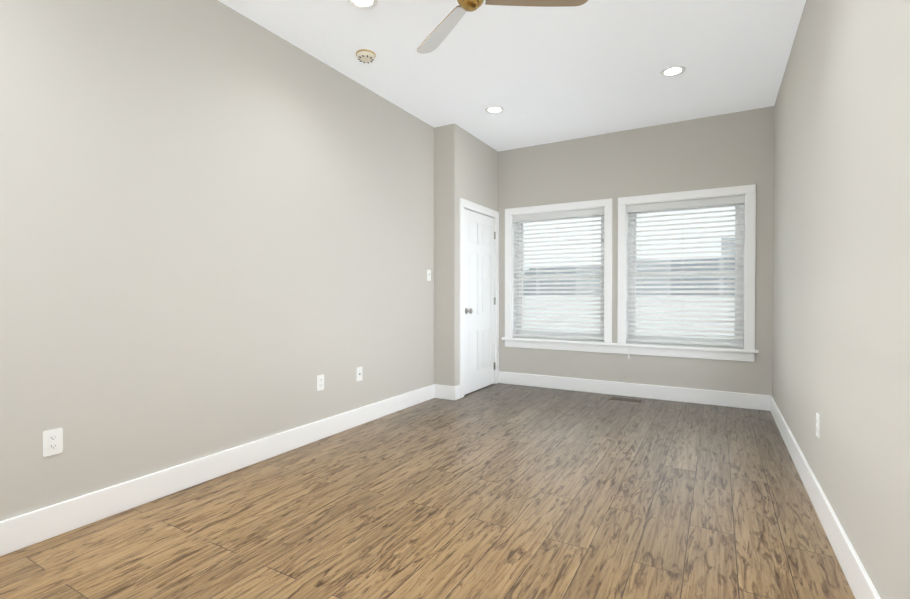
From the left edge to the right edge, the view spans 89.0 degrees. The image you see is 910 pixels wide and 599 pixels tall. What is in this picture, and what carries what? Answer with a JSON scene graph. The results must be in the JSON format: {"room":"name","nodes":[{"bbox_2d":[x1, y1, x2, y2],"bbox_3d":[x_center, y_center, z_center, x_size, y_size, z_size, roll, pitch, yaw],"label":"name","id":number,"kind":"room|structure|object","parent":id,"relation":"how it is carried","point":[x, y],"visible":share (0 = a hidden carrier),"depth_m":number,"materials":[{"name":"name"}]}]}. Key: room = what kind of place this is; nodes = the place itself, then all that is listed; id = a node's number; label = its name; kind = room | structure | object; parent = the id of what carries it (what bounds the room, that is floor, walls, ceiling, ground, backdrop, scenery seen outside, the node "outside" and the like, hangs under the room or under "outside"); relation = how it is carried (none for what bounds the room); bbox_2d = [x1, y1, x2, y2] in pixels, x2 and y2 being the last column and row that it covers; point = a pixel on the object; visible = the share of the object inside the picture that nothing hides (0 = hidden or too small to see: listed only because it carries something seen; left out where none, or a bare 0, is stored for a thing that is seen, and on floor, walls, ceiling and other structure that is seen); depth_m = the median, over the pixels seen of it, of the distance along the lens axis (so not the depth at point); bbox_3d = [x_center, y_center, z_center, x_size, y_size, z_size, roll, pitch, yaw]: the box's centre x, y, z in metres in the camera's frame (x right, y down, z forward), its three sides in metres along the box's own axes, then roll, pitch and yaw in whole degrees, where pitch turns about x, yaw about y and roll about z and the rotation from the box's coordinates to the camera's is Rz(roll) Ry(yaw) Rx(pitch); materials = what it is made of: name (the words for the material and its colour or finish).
{"room":"empty bedroom","nodes":[
{"label":"empty bedroom","id":0,"kind":"room"},
{"bbox_2d":[0,0,433,520],"bbox_3d":[-1.635,-0.363,2.588,0.150,2.870,5.470,0,1,30],"label":"wall","id":1,"kind":"structure","parent":0,"point":[216,226],"depth_m":2.63,"materials":[{"name":"beige paint"}]},
{"bbox_2d":[42,428,62,456],"bbox_3d":[-1.825,0.647,2.103,0.008,0.116,0.072,0,1,30],"label":"electrical outlet","id":2,"kind":"object","parent":1,"relation":"attached to","point":[52,441],"depth_m":2.10,"materials":[{"name":"white plastic"}]},
{"bbox_2d":[0,384,439,555],"bbox_3d":[-1.499,0.999,2.675,0.016,0.145,5.210,0,1,30],"label":"baseboard","id":3,"kind":"structure","parent":1,"relation":"attached to","point":[19,532],"depth_m":2.56,"materials":[{"name":"white paint"}]},
{"bbox_2d":[317,374,323,390],"bbox_3d":[-1.022,0.632,3.521,0.008,0.116,0.072,0,1,30],"label":"electrical outlet","id":4,"kind":"object","parent":1,"relation":"attached to","point":[320,378],"depth_m":3.52,"materials":[{"name":"white plastic"}]},
{"bbox_2d":[356,367,361,380],"bbox_3d":[-0.801,0.628,3.902,0.017,0.116,0.072,0,1,30],"label":"electrical outlet","id":5,"kind":"object","parent":1,"relation":"attached to","point":[359,369],"depth_m":3.89,"materials":[{"name":"white plastic"}]},
{"bbox_2d":[427,270,430,280],"bbox_3d":[-0.268,-0.253,4.831,0.021,0.116,0.072,0,1,30],"label":"light switch","id":6,"kind":"object","parent":1,"relation":"attached to","point":[428,271],"depth_m":4.83,"materials":[{"name":"white plastic"}]},
{"bbox_2d":[0,383,854,598],"bbox_3d":[0.102,1.134,2.395,3.880,0.120,6.820,0,1,30],"label":"floor","id":7,"kind":"structure","parent":0,"point":[501,491],"depth_m":2.26,"materials":[{"name":"brown wood"}]},
{"bbox_2d":[609,397,642,402],"bbox_3d":[1.783,1.044,4.833,0.320,0.006,0.130,0,1,30],"label":"floor vent","id":8,"kind":"object","parent":7,"relation":"in","point":[626,399],"visible":1,"depth_m":4.83,"materials":[{"name":"gold metal"}]},
{"bbox_2d":[434,123,497,385],"bbox_3d":[0.154,-0.395,5.493,0.400,2.870,1.350,0,1,30],"label":"wall","id":9,"kind":"structure","parent":0,"point":[465,165],"depth_m":4.88,"materials":[{"name":"beige paint"}]},
{"bbox_2d":[459,198,498,397],"bbox_3d":[0.244,-0.018,5.354,0.138,2.120,0.989,0,1,30],"label":"door frame","id":10,"kind":"structure","parent":9,"relation":"attached to","point":[467,204],"depth_m":4.99,"materials":[{"name":"white paint"}]},
{"bbox_2d":[464,208,495,394],"bbox_3d":[0.305,0.023,5.324,0.107,2.018,0.813,0,1,30],"label":"door","id":11,"kind":"structure","parent":9,"relation":"in","point":[479,275],"depth_m":5.31,"materials":[{"name":"white paint"}]},
{"bbox_2d":[218,0,805,151],"bbox_3d":[0.102,-1.871,2.362,3.880,0.150,6.820,0,1,30],"label":"ceiling","id":12,"kind":"structure","parent":0,"point":[542,75],"depth_m":3.46,"materials":[{"name":"white paint"}]},
{"bbox_2d":[347,0,377,9],"bbox_3d":[-0.557,-1.797,2.782,0.183,0.006,0.183,0,1,-9],"label":"recessed light","id":13,"kind":"object","parent":12,"relation":"in","point":[359,4],"depth_m":2.81,"materials":[{"name":"white paint"}]},
{"bbox_2d":[356,49,375,63],"bbox_3d":[-0.658,-1.787,3.415,0.144,0.040,0.144,0,1,30],"label":"smoke detector","id":14,"kind":"object","parent":12,"relation":"attached to","point":[365,56],"visible":1,"depth_m":3.38,"materials":[{"name":"beige plastic"}]},
{"bbox_2d":[485,106,503,113],"bbox_3d":[0.380,-1.816,4.435,0.183,0.006,0.183,0,1,-9],"label":"recessed light","id":15,"kind":"object","parent":12,"relation":"in","point":[492,109],"depth_m":4.43,"materials":[{"name":"white paint"}]},
{"bbox_2d":[417,0,588,53],"bbox_3d":[0.030,-1.634,2.229,1.063,0.321,0.962,0,1,30],"label":"ceiling fan","id":16,"kind":"object","parent":12,"relation":"hanging from","point":[437,36],"visible":1,"depth_m":2.38,"materials":[{"name":"white wood"}]},
{"bbox_2d":[660,65,685,76],"bbox_3d":[1.729,-1.807,3.671,0.183,0.006,0.183,0,1,-9],"label":"recessed light","id":17,"kind":"object","parent":12,"relation":"in","point":[673,71],"depth_m":3.67,"materials":[{"name":"white paint"}]},
{"bbox_2d":[498,106,773,395],"bbox_3d":[1.841,-0.392,5.164,3.100,2.870,0.260,0,1,30],"label":"wall","id":18,"kind":"structure","parent":0,"point":[727,150],"depth_m":4.87,"materials":[{"name":"beige paint"}]},
{"bbox_2d":[502,337,758,361],"bbox_3d":[1.759,0.532,5.100,2.650,0.115,0.150,0,1,30],"label":"window sill","id":19,"kind":"structure","parent":18,"relation":"attached to","point":[715,353],"depth_m":4.93,"materials":[{"name":"white paint"}]},
{"bbox_2d":[505,184,755,359],"bbox_3d":[1.793,-0.231,5.153,2.590,1.750,0.329,0,1,30],"label":"window","id":20,"kind":"structure","parent":18,"relation":"in","point":[737,273],"depth_m":4.84,"materials":[{"name":"white plastic"}]},
{"bbox_2d":[513,208,603,340],"bbox_3d":[1.227,-0.279,5.491,1.096,1.489,0.238,0,1,30],"label":"window blind","id":21,"kind":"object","parent":20,"relation":"attached to","point":[566,333],"depth_m":5.44,"materials":[{"name":"white plastic"}]},
{"bbox_2d":[499,371,767,410],"bbox_3d":[1.760,0.972,5.066,2.791,0.145,0.016,0,1,30],"label":"baseboard","id":22,"kind":"structure","parent":18,"relation":"attached to","point":[700,396],"depth_m":4.92,"materials":[{"name":"white paint"}]},
{"bbox_2d":[772,0,909,598],"bbox_3d":[1.508,-0.352,1.583,0.150,2.870,6.820,0,1,30],"label":"wall","id":23,"kind":"structure","parent":0,"point":[841,296],"depth_m":1.81,"materials":[{"name":"beige paint"}]},
{"bbox_2d":[816,413,819,437],"bbox_3d":[1.858,0.644,2.373,0.008,0.116,0.072,0,1,30],"label":"electrical outlet","id":24,"kind":"object","parent":23,"relation":"attached to","point":[817,415],"depth_m":2.36,"materials":[{"name":"white plastic"}]},
{"bbox_2d":[768,395,880,598],"bbox_3d":[1.434,1.010,1.640,0.020,0.145,6.300,0,1,30],"label":"baseboard","id":25,"kind":"structure","parent":23,"relation":"attached to","point":[860,583],"depth_m":2.06,"materials":[{"name":"white paint"}]},
{"label":"outside","id":26,"kind":"structure","parent":0,"visible":0},
{"bbox_2d":[523,207,734,338],"bbox_3d":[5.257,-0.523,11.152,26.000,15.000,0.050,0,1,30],"label":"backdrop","id":27,"kind":"structure","parent":26,"point":[652,247],"depth_m":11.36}
]}

